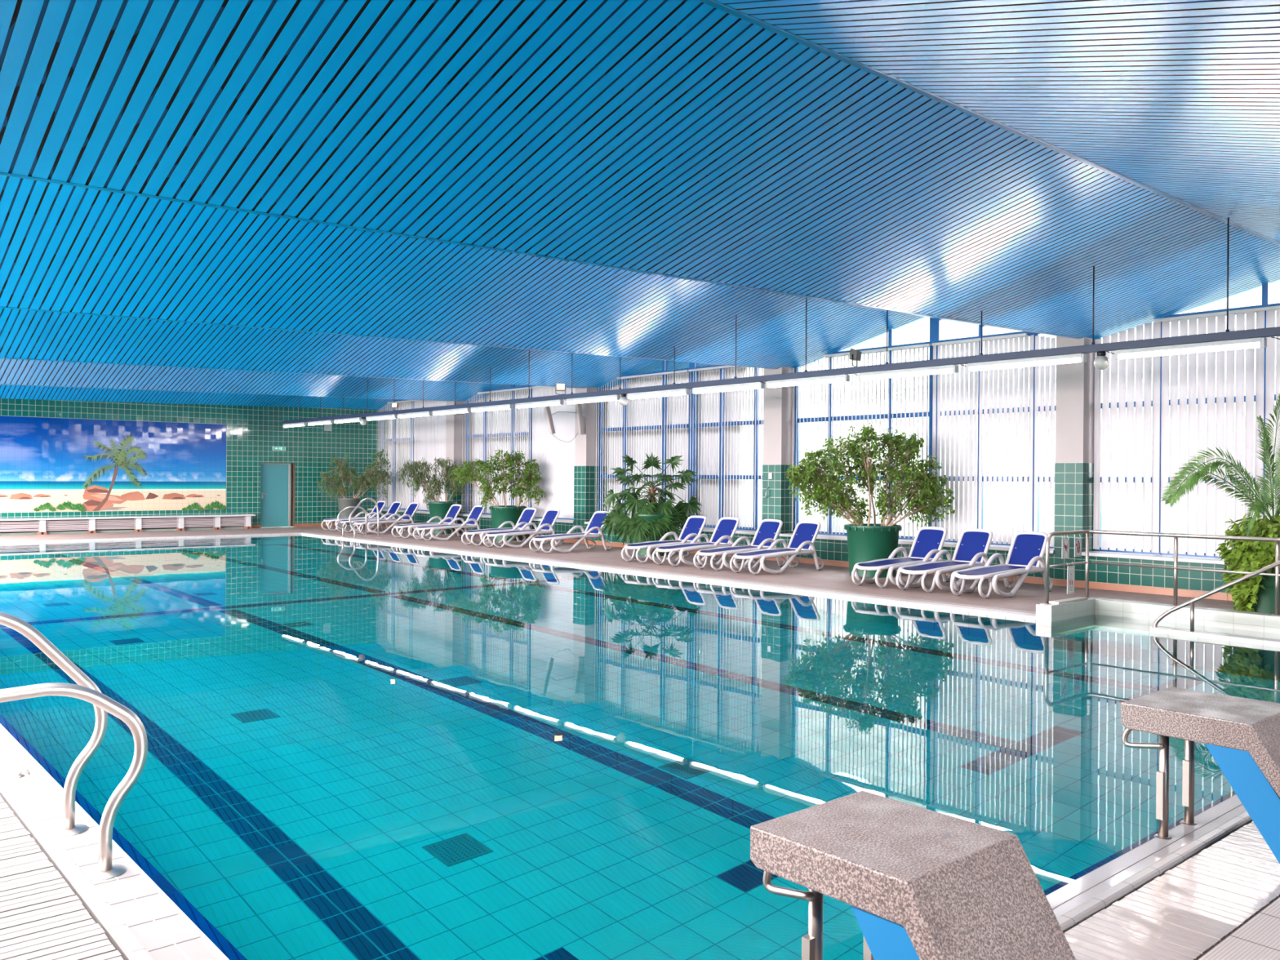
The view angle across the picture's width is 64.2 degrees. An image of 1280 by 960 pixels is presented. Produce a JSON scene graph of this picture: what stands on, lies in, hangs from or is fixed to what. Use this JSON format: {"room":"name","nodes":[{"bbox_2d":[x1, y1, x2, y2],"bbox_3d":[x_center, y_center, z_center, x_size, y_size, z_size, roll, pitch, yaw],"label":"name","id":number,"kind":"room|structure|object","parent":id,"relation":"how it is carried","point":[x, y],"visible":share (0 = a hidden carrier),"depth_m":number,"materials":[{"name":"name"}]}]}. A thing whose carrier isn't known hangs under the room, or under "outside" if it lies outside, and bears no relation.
{"room":"indoor swimming pool","nodes":[
{"label":"indoor swimming pool","id":0,"kind":"room"},
{"bbox_2d":[0,398,380,524],"bbox_3d":[-15.756,-0.899,27.956,18.800,4.700,0.300,0,0,-41],"label":"wall","id":1,"kind":"structure","parent":0,"point":[252,432],"depth_m":31.26,"materials":[{"name":"green tile"}]},
{"bbox_2d":[0,415,226,512],"bbox_3d":[-16.816,-0.386,26.817,11.710,2.604,0.037,0,0,-41],"label":"mural","id":2,"kind":"object","parent":1,"relation":"attached to","point":[47,464],"visible":1,"depth_m":28.53},
{"bbox_2d":[260,462,291,527],"bbox_3d":[-11.360,0.470,31.763,0.980,2.000,0.121,0,0,-41],"label":"door","id":3,"kind":"structure","parent":1,"relation":"in","point":[275,493],"depth_m":31.78,"materials":[{"name":"teal paint"}]},
{"bbox_2d":[274,462,294,527],"bbox_3d":[-11.332,0.470,31.799,1.070,2.000,0.304,0,0,-41],"label":"trim","id":4,"kind":"structure","parent":1,"relation":"attached to","point":[292,477],"depth_m":32.13,"materials":[{"name":"brown"}]},
{"bbox_2d":[251,522,365,528],"bbox_3d":[-15.855,1.401,27.678,18.300,0.100,0.020,0,0,-41],"label":"baseboard","id":5,"kind":"structure","parent":1,"relation":"attached to","point":[333,523],"depth_m":32.29,"materials":[{"name":"ceramic"}]},
{"bbox_2d":[444,466,465,513],"bbox_3d":[-5.368,0.566,29.924,0.512,1.900,0.462,0,0,-41],"label":"wall column","id":6,"kind":"structure","parent":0,"point":[458,498],"depth_m":29.75,"materials":[{"name":"green tile"}]},
{"bbox_2d":[445,400,466,466],"bbox_3d":[-5.350,-1.434,29.923,0.500,2.100,0.450,0,0,-41],"label":"wall","id":7,"kind":"structure","parent":0,"point":[454,422],"depth_m":29.72,"materials":[{"name":"white paint"}]},
{"bbox_2d":[573,466,599,539],"bbox_3d":[-1.285,0.608,25.213,0.512,1.900,0.472,0,0,-41],"label":"wall column","id":8,"kind":"structure","parent":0,"point":[584,477],"depth_m":25.01,"materials":[{"name":"green tile"}]},
{"bbox_2d":[574,386,599,466],"bbox_3d":[-1.266,-1.392,25.211,0.500,2.100,0.460,0,0,-41],"label":"wall","id":9,"kind":"structure","parent":0,"point":[584,444],"depth_m":25.00,"materials":[{"name":"white paint"}]},
{"bbox_2d":[543,405,576,434],"bbox_3d":[-1.965,-1.546,24.832,1.033,0.882,0.163,0,0,-43],"label":"speaker","id":10,"kind":"object","parent":9,"relation":"attached to","point":[547,409],"visible":0.67,"depth_m":24.61},
{"bbox_2d":[543,405,551,433],"bbox_3d":[-2.239,-1.530,24.579,0.004,0.840,0.080,-24,20,-38],"label":"grille","id":11,"kind":"object","parent":10,"relation":"attached to","point":[546,408],"depth_m":24.58,"materials":[{"name":"grey"}]},
{"bbox_2d":[575,403,586,434],"bbox_3d":[-1.448,-1.562,24.828,0.301,0.905,0.126,0,0,-43],"label":"speaker","id":12,"kind":"object","parent":9,"relation":"attached to","point":[579,410],"visible":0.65,"depth_m":24.78},
{"bbox_2d":[575,403,580,433],"bbox_3d":[-1.508,-1.554,24.787,0.005,0.840,0.080,-10,8,-30],"label":"grille","id":13,"kind":"object","parent":12,"relation":"attached to","point":[576,406],"depth_m":24.79,"materials":[{"name":"white metal"}]},
{"bbox_2d":[0,524,1235,611],"bbox_3d":[-3.977,1.672,13.970,18.300,0.200,36.300,0,0,-41],"label":"floor","id":14,"kind":"structure","parent":0,"point":[830,577],"depth_m":17.79,"materials":[{"name":"tile"}]},
{"bbox_2d":[0,795,124,959],"bbox_3d":[-9.213,1.598,11.694,0.524,0.090,26.080,0,0,-41],"label":"drain grate","id":15,"kind":"object","parent":14,"relation":"in","point":[42,917],"visible":1,"depth_m":3.85,"materials":[{"name":"grey plastic"}]},
{"bbox_2d":[0,611,147,879],"bbox_3d":[-2.607,1.643,4.312,1.002,2.154,0.812,0,0,-41],"label":"pool ladder","id":16,"kind":"object","parent":14,"relation":"attached to","point":[86,690],"visible":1,"depth_m":4.28,"materials":[{"name":"silver metal"}]},
{"bbox_2d":[0,770,155,959],"bbox_3d":[-9.055,1.582,11.963,0.064,0.083,26.280,0,0,-41],"label":"channel","id":17,"kind":"structure","parent":14,"relation":"on","point":[116,930],"depth_m":4.12,"materials":[{"name":"tile"}]},
{"bbox_2d":[0,514,255,535],"bbox_3d":[-17.148,1.232,26.285,14.320,0.430,0.410,0,0,-41],"label":"bench","id":18,"kind":"object","parent":14,"relation":"on","point":[42,526],"visible":1,"depth_m":28.47,"materials":[{"name":"grey paint"}]},
{"bbox_2d":[321,500,386,530],"bbox_3d":[-8.546,1.063,30.542,1.907,0.874,0.708,0,0,-41],"label":"sun lounger","id":19,"kind":"object","parent":14,"relation":"on","point":[381,504],"visible":0.62,"depth_m":30.52,"materials":[{"name":"grey plastic"}]},
{"bbox_2d":[315,448,394,528],"bbox_3d":[-8.877,0.256,31.723,2.487,2.462,0.855,0,0,0],"label":"potted ficus","id":20,"kind":"object","parent":14,"relation":"on","point":[344,502],"visible":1,"depth_m":31.64,"materials":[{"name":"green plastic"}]},
{"bbox_2d":[337,497,360,528],"bbox_3d":[-9.048,1.021,31.735,0.693,0.930,0.693,0,0,-41],"label":"pot","id":21,"kind":"object","parent":20,"relation":"attached to","point":[343,503],"depth_m":31.46,"materials":[{"name":"grey plastic"}]},
{"bbox_2d":[337,497,380,538],"bbox_3d":[-7.446,1.534,26.908,1.002,2.154,0.862,0,0,-41],"label":"pool ladder","id":22,"kind":"object","parent":14,"relation":"attached to","point":[355,508],"visible":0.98,"depth_m":26.89,"materials":[{"name":"silver metal"}]},
{"bbox_2d":[335,501,402,532],"bbox_3d":[-7.891,1.070,29.787,1.907,0.874,0.708,0,0,-41],"label":"sun lounger","id":23,"kind":"object","parent":14,"relation":"on","point":[395,506],"visible":0.67,"depth_m":29.92,"materials":[{"name":"grey plastic"}]},
{"bbox_2d":[351,502,419,534],"bbox_3d":[-7.204,1.077,28.993,1.907,0.874,0.708,0,0,-41],"label":"sun lounger","id":24,"kind":"object","parent":14,"relation":"on","point":[410,512],"visible":0.83,"depth_m":28.98,"materials":[{"name":"grey plastic"}]},
{"bbox_2d":[391,504,464,538],"bbox_3d":[-5.664,1.092,27.217,1.907,0.874,0.708,0,0,-41],"label":"sun lounger","id":25,"kind":"object","parent":14,"relation":"on","point":[453,512],"visible":0.84,"depth_m":27.24,"materials":[{"name":"grey plastic"}]},
{"bbox_2d":[395,457,472,533],"bbox_3d":[-5.806,0.420,28.922,2.200,2.193,0.839,0,0,2],"label":"plant","id":26,"kind":"object","parent":14,"relation":"on","point":[440,508],"visible":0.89,"depth_m":28.81,"materials":[{"name":"green plant"}]},
{"bbox_2d":[413,505,484,541],"bbox_3d":[-4.911,1.100,26.348,1.907,0.874,0.708,0,0,-41],"label":"sun lounger","id":27,"kind":"object","parent":14,"relation":"on","point":[476,513],"visible":0.91,"depth_m":26.32,"materials":[{"name":"grey plastic"}]},
{"bbox_2d":[449,449,545,541],"bbox_3d":[-3.675,0.376,26.229,2.549,2.326,0.977,0,0,1],"label":"potted ficus","id":28,"kind":"object","parent":14,"relation":"on","point":[500,514],"visible":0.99,"depth_m":26.14,"materials":[{"name":"green plant"}]},
{"bbox_2d":[461,507,538,546],"bbox_3d":[-3.372,1.116,24.573,1.907,0.874,0.708,0,0,-41],"label":"sun lounger","id":29,"kind":"object","parent":14,"relation":"on","point":[527,515],"visible":0.76,"depth_m":24.64,"materials":[{"name":"grey plastic"}]},
{"bbox_2d":[483,508,562,548],"bbox_3d":[-2.750,1.122,23.855,1.907,0.874,0.708,0,0,-41],"label":"sun lounger","id":30,"kind":"object","parent":14,"relation":"on","point":[550,516],"visible":0.86,"depth_m":23.86,"materials":[{"name":"grey plastic"}]},
{"bbox_2d":[528,511,612,553],"bbox_3d":[-1.538,1.134,22.457,1.907,0.874,0.708,0,0,-41],"label":"sun lounger","id":31,"kind":"object","parent":14,"relation":"on","point":[592,531],"visible":0.98,"depth_m":22.49,"materials":[{"name":"grey plastic"}]},
{"bbox_2d":[598,452,702,555],"bbox_3d":[0.189,0.491,21.644,2.039,2.174,1.381,0,0,21],"label":"fan palm","id":32,"kind":"object","parent":14,"relation":"on","point":[651,522],"visible":0.99,"depth_m":21.40,"materials":[{"name":"green plant"}]},
{"bbox_2d":[632,512,673,555],"bbox_3d":[0.254,1.144,21.535,0.882,0.870,0.882,0,0,-41],"label":"pot","id":33,"kind":"object","parent":14,"relation":"on","point":[649,526],"depth_m":21.13,"materials":[{"name":"green plastic"}]},
{"bbox_2d":[621,515,709,563],"bbox_3d":[0.492,1.155,20.114,1.907,0.874,0.708,0,0,-41],"label":"sun lounger","id":34,"kind":"object","parent":14,"relation":"on","point":[694,526],"visible":0.78,"depth_m":20.19,"materials":[{"name":"grey plastic"}]},
{"bbox_2d":[652,516,742,566],"bbox_3d":[1.081,1.161,19.434,1.907,0.874,0.708,0,0,-41],"label":"sun lounger","id":35,"kind":"object","parent":14,"relation":"on","point":[724,531],"visible":0.82,"depth_m":19.49,"materials":[{"name":"grey plastic"}]},
{"bbox_2d":[693,519,786,570],"bbox_3d":[1.802,1.168,18.603,1.907,0.874,0.708,0,0,-41],"label":"sun lounger","id":36,"kind":"object","parent":14,"relation":"on","point":[767,531],"visible":0.78,"depth_m":18.73,"materials":[{"name":"grey plastic"}]},
{"bbox_2d":[729,520,824,574],"bbox_3d":[2.391,1.174,17.922,1.907,0.874,0.708,0,0,-41],"label":"sun lounger","id":37,"kind":"object","parent":14,"relation":"on","point":[804,535],"visible":1,"depth_m":18.02,"materials":[{"name":"grey plastic"}]},
{"bbox_2d":[784,422,955,577],"bbox_3d":[3.895,0.322,17.308,2.936,2.588,1.103,0,0,1],"label":"potted ficus","id":38,"kind":"object","parent":14,"relation":"on","point":[866,542],"visible":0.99,"depth_m":17.13,"materials":[{"name":"green plant"}]},
{"bbox_2d":[851,526,951,587],"bbox_3d":[4.074,1.192,15.980,1.907,0.874,0.708,0,0,-41],"label":"sun lounger","id":39,"kind":"object","parent":14,"relation":"on","point":[928,541],"visible":0.82,"depth_m":16.18,"materials":[{"name":"grey plastic"}]},
{"bbox_2d":[895,528,992,592],"bbox_3d":[4.598,1.197,15.376,1.907,0.874,0.708,0,0,-41],"label":"sun lounger","id":40,"kind":"object","parent":14,"relation":"on","point":[972,547],"visible":0.87,"depth_m":15.49,"materials":[{"name":"grey plastic"}]},
{"bbox_2d":[950,531,1053,599],"bbox_3d":[5.187,1.203,14.696,1.907,0.874,0.708,0,0,-41],"label":"sun lounger","id":41,"kind":"object","parent":14,"relation":"on","point":[1027,549],"visible":0.93,"depth_m":14.81,"materials":[{"name":"grey plastic"}]},
{"bbox_2d":[1064,821,1279,959],"bbox_3d":[3.731,1.705,5.359,10.730,0.090,0.410,0,0,-41],"label":"drain grate","id":42,"kind":"object","parent":14,"relation":"in","point":[1183,913],"visible":0.83,"depth_m":3.95,"materials":[{"name":"grey plastic"}]},
{"bbox_2d":[1160,395,1279,614],"bbox_3d":[7.785,0.235,12.905,2.326,2.842,1.103,0,0,14],"label":"date palm","id":43,"kind":"object","parent":14,"relation":"on","point":[1265,602],"visible":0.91,"depth_m":12.85,"materials":[{"name":"green plant"}]},
{"bbox_2d":[1215,513,1279,612],"bbox_3d":[7.926,1.037,12.876,1.210,1.250,1.205,0,0,-41],"label":"pothos","id":44,"kind":"object","parent":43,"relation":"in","point":[1248,562],"visible":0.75,"depth_m":12.65,"materials":[{"name":"green plant"}]},
{"bbox_2d":[1232,534,1279,614],"bbox_3d":[8.002,1.182,12.900,0.945,0.950,0.945,0,0,-41],"label":"pot","id":45,"kind":"object","parent":14,"relation":"on","point":[1265,602],"depth_m":12.57,"materials":[{"name":"green plastic"}]},
{"bbox_2d":[0,0,1279,409],"bbox_3d":[-3.752,-2.406,14.129,18.820,1.129,36.300,0,0,-41],"label":"ceiling","id":46,"kind":"structure","parent":0,"point":[950,212],"depth_m":8.21,"materials":[{"name":"blue metal"}]},
{"bbox_2d":[0,0,1279,401],"bbox_3d":[-3.900,-2.395,14.299,18.820,1.126,30.564,0,0,-41],"label":"trim","id":47,"kind":"structure","parent":46,"relation":"attached to","point":[713,3],"depth_m":8.62,"materials":[{"name":"blue paint"}]},
{"bbox_2d":[282,217,1279,424],"bbox_3d":[-1.219,-2.226,19.587,0.070,1.311,28.770,0,0,-41],"label":"light bar","id":48,"kind":"object","parent":46,"relation":"hanging from","point":[1227,335],"visible":0.94,"depth_m":14.19,"materials":[{"name":"blue paint"}]},
{"bbox_2d":[396,411,431,417],"bbox_3d":[-5.427,-1.560,24.439,0.090,0.101,1.656,0,0,-41],"label":"tube light","id":49,"kind":"object","parent":48,"relation":"attached to","point":[422,413],"visible":1,"depth_m":24.33,"materials":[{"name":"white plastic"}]},
{"bbox_2d":[432,408,471,415],"bbox_3d":[-4.307,-1.548,23.147,0.090,0.101,1.656,0,0,-41],"label":"tube light","id":50,"kind":"object","parent":48,"relation":"attached to","point":[459,410],"visible":1,"depth_m":23.03,"materials":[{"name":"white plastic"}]},
{"bbox_2d":[469,404,513,412],"bbox_3d":[-3.214,-1.537,21.885,0.090,0.101,1.656,0,0,-41],"label":"tube light","id":51,"kind":"object","parent":48,"relation":"attached to","point":[504,406],"visible":1,"depth_m":21.77,"materials":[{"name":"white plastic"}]},
{"bbox_2d":[515,399,563,408],"bbox_3d":[-2.068,-1.526,20.563,0.090,0.101,1.656,0,0,-41],"label":"tube light","id":52,"kind":"object","parent":48,"relation":"attached to","point":[551,402],"visible":1,"depth_m":20.44,"materials":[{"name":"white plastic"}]},
{"bbox_2d":[564,394,620,404],"bbox_3d":[-0.928,-1.514,19.248,0.090,0.101,1.656,0,0,-41],"label":"tube light","id":53,"kind":"object","parent":48,"relation":"attached to","point":[615,397],"visible":0.99,"depth_m":19.16,"materials":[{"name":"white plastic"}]},
{"bbox_2d":[625,388,689,399],"bbox_3d":[0.271,-1.502,17.865,0.090,0.101,1.656,0,0,-41],"label":"tube light","id":54,"kind":"object","parent":48,"relation":"attached to","point":[680,391],"visible":1,"depth_m":17.75,"materials":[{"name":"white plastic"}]},
{"bbox_2d":[689,382,764,394],"bbox_3d":[1.377,-1.490,16.588,0.090,0.101,1.656,0,0,-41],"label":"tube light","id":55,"kind":"object","parent":48,"relation":"attached to","point":[753,385],"visible":1,"depth_m":16.48,"materials":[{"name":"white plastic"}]},
{"bbox_2d":[762,373,849,387],"bbox_3d":[2.458,-1.480,15.341,0.090,0.101,1.656,0,0,-41],"label":"tube light","id":56,"kind":"object","parent":48,"relation":"attached to","point":[836,378],"visible":1,"depth_m":15.23,"materials":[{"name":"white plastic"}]},
{"bbox_2d":[853,364,958,380],"bbox_3d":[3.611,-1.468,14.011,0.090,0.101,1.656,0,0,-41],"label":"tube light","id":57,"kind":"object","parent":48,"relation":"attached to","point":[946,368],"visible":1,"depth_m":13.90,"materials":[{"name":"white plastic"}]},
{"bbox_2d":[960,353,1086,371],"bbox_3d":[4.730,-1.456,12.719,0.090,0.101,1.656,0,0,-41],"label":"tube light","id":58,"kind":"object","parent":48,"relation":"attached to","point":[1075,357],"visible":1,"depth_m":12.61,"materials":[{"name":"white plastic"}]},
{"bbox_2d":[1093,351,1109,369],"bbox_3d":[5.400,-1.393,11.946,0.170,0.210,0.167,0,0,-41],"label":"globe lamp","id":59,"kind":"object","parent":48,"relation":"attached to","point":[1101,362],"visible":1,"depth_m":11.90,"materials":[{"name":"grey glass"}]},
{"bbox_2d":[1106,337,1266,359],"bbox_3d":[5.981,-1.444,11.276,0.090,0.101,1.656,0,0,-41],"label":"tube light","id":60,"kind":"object","parent":48,"relation":"attached to","point":[1258,342],"visible":1,"depth_m":11.17,"materials":[{"name":"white plastic"}]},
{"bbox_2d":[762,464,794,548],"bbox_3d":[2.809,0.650,20.490,0.512,1.900,0.492,0,0,-41],"label":"wall column","id":61,"kind":"structure","parent":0,"point":[778,505],"depth_m":20.27,"materials":[{"name":"green tile"}]},
{"bbox_2d":[763,366,795,465],"bbox_3d":[2.827,-1.350,20.488,0.500,2.100,0.480,0,0,-41],"label":"wall","id":62,"kind":"structure","parent":0,"point":[777,401],"depth_m":20.29,"materials":[{"name":"white paint"}]},
{"bbox_2d":[368,510,1233,592],"bbox_3d":[3.148,1.358,20.142,0.550,0.490,36.300,0,0,-41],"label":"wall","id":63,"kind":"structure","parent":0,"point":[825,549],"depth_m":15.34,"materials":[{"name":"green tile"}]},
{"bbox_2d":[380,399,444,511],"bbox_3d":[-6.977,-1.054,32.089,0.080,4.016,4.950,0,0,-41],"label":"window","id":64,"kind":"structure","parent":63,"relation":"in","point":[397,399],"depth_m":33.00,"materials":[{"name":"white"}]},
{"bbox_2d":[377,400,413,508],"bbox_3d":[-7.886,-0.804,32.824,0.058,3.430,2.450,0,0,-41],"label":"vertical blind","id":65,"kind":"object","parent":64,"relation":"attached to","point":[406,401],"visible":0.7,"depth_m":32.73,"materials":[{"name":"white fabric"}]},
{"bbox_2d":[413,400,446,510],"bbox_3d":[-6.298,-0.788,30.992,0.058,3.430,2.305,0,0,-41],"label":"vertical blind","id":66,"kind":"object","parent":64,"relation":"attached to","point":[424,425],"visible":0.41,"depth_m":31.18,"materials":[{"name":"white fabric"}]},
{"bbox_2d":[465,383,573,519],"bbox_3d":[-3.169,-1.015,27.694,0.080,4.016,5.780,0,0,-41],"label":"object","id":67,"kind":"structure","parent":63,"relation":"in","point":[472,423],"depth_m":28.56,"materials":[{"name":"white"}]},
{"bbox_2d":[462,386,531,514],"bbox_3d":[-4.041,-0.765,28.388,0.058,3.430,3.509,0,0,-41],"label":"vertical blind","id":68,"kind":"object","parent":67,"relation":"attached to","point":[526,388],"visible":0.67,"depth_m":28.34,"materials":[{"name":"white fabric"}]},
{"bbox_2d":[531,386,575,518],"bbox_3d":[-2.159,-0.746,26.216,0.058,3.430,2.144,0,0,-41],"label":"vertical blind","id":69,"kind":"object","parent":67,"relation":"attached to","point":[555,458],"visible":0.56,"depth_m":26.27,"materials":[{"name":"white fabric"}]},
{"bbox_2d":[599,360,763,530],"bbox_3d":[0.918,-0.974,22.979,0.080,4.016,5.780,0,0,-41],"label":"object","id":70,"kind":"structure","parent":63,"relation":"in","point":[661,366],"depth_m":22.59,"materials":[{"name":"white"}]},
{"bbox_2d":[595,369,688,518],"bbox_3d":[-0.032,-0.724,23.763,0.060,3.430,3.265,0,0,-41],"label":"vertical blind","id":71,"kind":"object","parent":70,"relation":"attached to","point":[683,371],"visible":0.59,"depth_m":23.67,"materials":[{"name":"white fabric"}]},
{"bbox_2d":[688,365,762,528],"bbox_3d":[1.848,-0.705,21.595,0.062,3.430,2.373,0,0,-41],"label":"vertical blind","id":72,"kind":"object","parent":70,"relation":"attached to","point":[721,366],"visible":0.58,"depth_m":21.59,"materials":[{"name":"white fabric"}]},
{"bbox_2d":[367,508,1227,564],"bbox_3d":[3.093,1.085,20.092,0.500,0.055,36.300,0,0,-41],"label":"trim","id":73,"kind":"structure","parent":63,"relation":"on","point":[993,547],"depth_m":16.17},
{"bbox_2d":[375,523,1232,600],"bbox_3d":[2.938,1.552,19.948,0.020,0.100,36.280,0,0,-41],"label":"baseboard","id":74,"kind":"structure","parent":63,"relation":"attached to","point":[1117,587],"depth_m":15.56,"materials":[{"name":"tile"}]},
{"bbox_2d":[794,318,1055,548],"bbox_3d":[4.965,-0.932,18.309,0.080,4.016,5.620,0,0,-41],"label":"window","id":75,"kind":"structure","parent":63,"relation":"in","point":[935,325],"depth_m":18.06,"materials":[{"name":"blue"}]},
{"bbox_2d":[791,343,930,538],"bbox_3d":[4.036,-0.683,19.074,0.066,3.430,3.151,0,0,-41],"label":"vertical blind","id":76,"kind":"object","parent":75,"relation":"attached to","point":[918,346],"visible":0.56,"depth_m":18.83,"materials":[{"name":"white fabric"}]},
{"bbox_2d":[931,333,1055,546],"bbox_3d":[5.860,-0.664,16.963,0.058,3.430,2.329,0,0,-41],"label":"vertical blind","id":77,"kind":"object","parent":75,"relation":"attached to","point":[1025,335],"visible":0.75,"depth_m":16.87,"materials":[{"name":"white fabric"}]},
{"bbox_2d":[1094,282,1279,558],"bbox_3d":[8.973,-0.891,13.684,0.080,4.016,5.740,0,0,-41],"label":"window","id":78,"kind":"structure","parent":63,"relation":"in","point":[1265,286],"depth_m":14.91,"materials":[{"name":"blue metal"}]},
{"bbox_2d":[1093,305,1279,556],"bbox_3d":[7.979,-0.643,14.518,0.058,3.430,3.099,0,0,-41],"label":"vertical blind","id":79,"kind":"object","parent":78,"relation":"attached to","point":[1270,311],"visible":0.84,"depth_m":14.72,"materials":[{"name":"white fabric"}]},
{"bbox_2d":[1053,462,1094,581],"bbox_3d":[6.790,0.690,15.895,0.512,1.900,0.452,0,0,-41],"label":"wall column","id":80,"kind":"structure","parent":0,"point":[1073,482],"depth_m":15.71,"materials":[{"name":"green tile"}]},
{"bbox_2d":[1055,335,1096,463],"bbox_3d":[6.809,-1.310,15.893,0.500,2.100,0.440,0,0,-41],"label":"column","id":81,"kind":"structure","parent":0,"point":[1075,381],"depth_m":15.71,"materials":[{"name":"white paint"}]},
{"bbox_2d":[1056,810,1253,933],"bbox_3d":[3.599,1.687,5.557,10.670,0.083,0.058,0,0,-41],"label":"trim","id":82,"kind":"structure","parent":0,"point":[1118,891],"depth_m":4.26,"materials":[{"name":"tile"}]},
{"bbox_2d":[1035,596,1279,633],"bbox_3d":[7.563,2.088,9.967,1.300,1.150,7.130,0,0,-41],"label":"wall","id":83,"kind":"structure","parent":0,"point":[1205,616],"depth_m":12.13,"materials":[{"name":"white tile"}]},
{"bbox_2d":[1041,596,1095,604],"bbox_3d":[5.283,1.480,12.571,1.140,0.018,0.140,0,0,-41],"label":"trim","id":84,"kind":"structure","parent":83,"relation":"on","point":[1077,598],"depth_m":12.49,"materials":[{"name":"white tile"}]},
{"bbox_2d":[1042,529,1279,616],"bbox_3d":[6.920,1.075,10.707,1.200,0.863,5.104,0,0,-41],"label":"steel railing","id":85,"kind":"object","parent":83,"relation":"on","point":[1175,535],"visible":0.95,"depth_m":12.18,"materials":[{"name":"silver metal"}]},
{"bbox_2d":[1061,534,1069,558],"bbox_3d":[5.198,0.814,12.489,0.180,0.291,0.030,0,0,-41],"label":"warning sign","id":86,"kind":"object","parent":85,"relation":"attached to","point":[1065,542],"visible":1,"depth_m":12.48,"materials":[{"name":"grey"}]},
{"bbox_2d":[1066,561,1074,594],"bbox_3d":[5.301,1.204,12.582,0.180,0.391,0.029,0,0,-41],"label":"warning sign","id":87,"kind":"object","parent":85,"relation":"attached to","point":[1070,570],"visible":1,"depth_m":12.57,"materials":[{"name":"grey plastic"}]},
{"bbox_2d":[1073,533,1081,556],"bbox_3d":[5.440,0.810,12.698,0.180,0.281,0.030,0,0,-41],"label":"warning sign","id":88,"kind":"object","parent":85,"relation":"attached to","point":[1077,541],"visible":1,"depth_m":12.69,"materials":[{"name":"grey"}]},
{"bbox_2d":[1149,626,1279,646],"bbox_3d":[7.452,2.578,9.360,0.140,1.852,5.350,0,0,-41],"label":"curb","id":89,"kind":"object","parent":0,"point":[1252,640],"visible":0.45,"depth_m":10.82,"materials":[{"name":"white tile"}]},
{"bbox_2d":[1153,560,1279,631],"bbox_3d":[6.388,1.266,10.594,0.042,1.788,2.049,0,0,-41],"label":"stair handrail","id":90,"kind":"object","parent":89,"relation":"on","point":[1191,602],"visible":0.7,"depth_m":10.96,"materials":[{"name":"silver metal"}]},
{"bbox_2d":[1198,897,1279,959],"bbox_3d":[4.189,1.713,5.327,12.480,0.120,0.220,0,0,-41],"label":"floor","id":91,"kind":"structure","parent":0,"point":[1259,938],"depth_m":3.64,"materials":[{"name":"tile"}]},
{"bbox_3d":[-4.971,2.506,15.511,10.380,1.790,25.880,0,0,-41],"label":"wall","id":92,"kind":"structure","parent":0,"visible":0},
{"bbox_2d":[0,727,222,959],"bbox_3d":[-8.963,1.610,12.043,0.178,0.108,26.280,0,0,-41],"label":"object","id":93,"kind":"structure","parent":92,"relation":"attached to","point":[157,944],"depth_m":4.12,"materials":[{"name":"tile"}]},
{"bbox_2d":[0,724,229,959],"bbox_3d":[-8.926,1.607,12.075,0.102,0.114,25.880,0,0,-41],"label":"trim","id":94,"kind":"structure","parent":92,"relation":"attached to","point":[123,853],"depth_m":4.19,"materials":[{"name":"grey tile"}]},
{"bbox_2d":[0,532,1035,619],"bbox_3d":[-6.372,1.597,17.154,10.790,0.100,21.990,0,0,-41],"label":"trim","id":95,"kind":"structure","parent":92,"relation":"attached to","point":[911,602],"depth_m":17.16,"materials":[{"name":"tile"}]},
{"bbox_2d":[0,534,1279,959],"bbox_3d":[-3.593,1.613,14.765,11.480,0.001,28.800,0,0,-41],"label":"pool water","id":96,"kind":"object","parent":92,"relation":"in","point":[357,750],"visible":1,"depth_m":6.69,"materials":[{"name":"teal liquid"}]},
{"bbox_2d":[1045,794,1246,918],"bbox_3d":[3.528,1.723,5.640,10.670,0.090,0.160,0,0,-41],"label":"trim","id":97,"kind":"structure","parent":92,"relation":"attached to","point":[1100,873],"depth_m":4.49,"materials":[{"name":"tile"}]},
{"bbox_2d":[750,790,1075,959],"bbox_3d":[0.817,1.367,2.906,0.550,0.660,0.958,0,0,-41],"label":"starting block","id":98,"kind":"object","parent":97,"relation":"on","point":[917,882],"visible":1,"depth_m":2.84,"materials":[{"name":"stone"}]},
{"bbox_2d":[1120,686,1279,863],"bbox_3d":[2.749,1.375,4.646,0.570,0.660,0.958,0,0,-41],"label":"starting block","id":99,"kind":"object","parent":97,"relation":"on","point":[1242,735],"visible":0.99,"depth_m":4.55,"materials":[{"name":"stone"}]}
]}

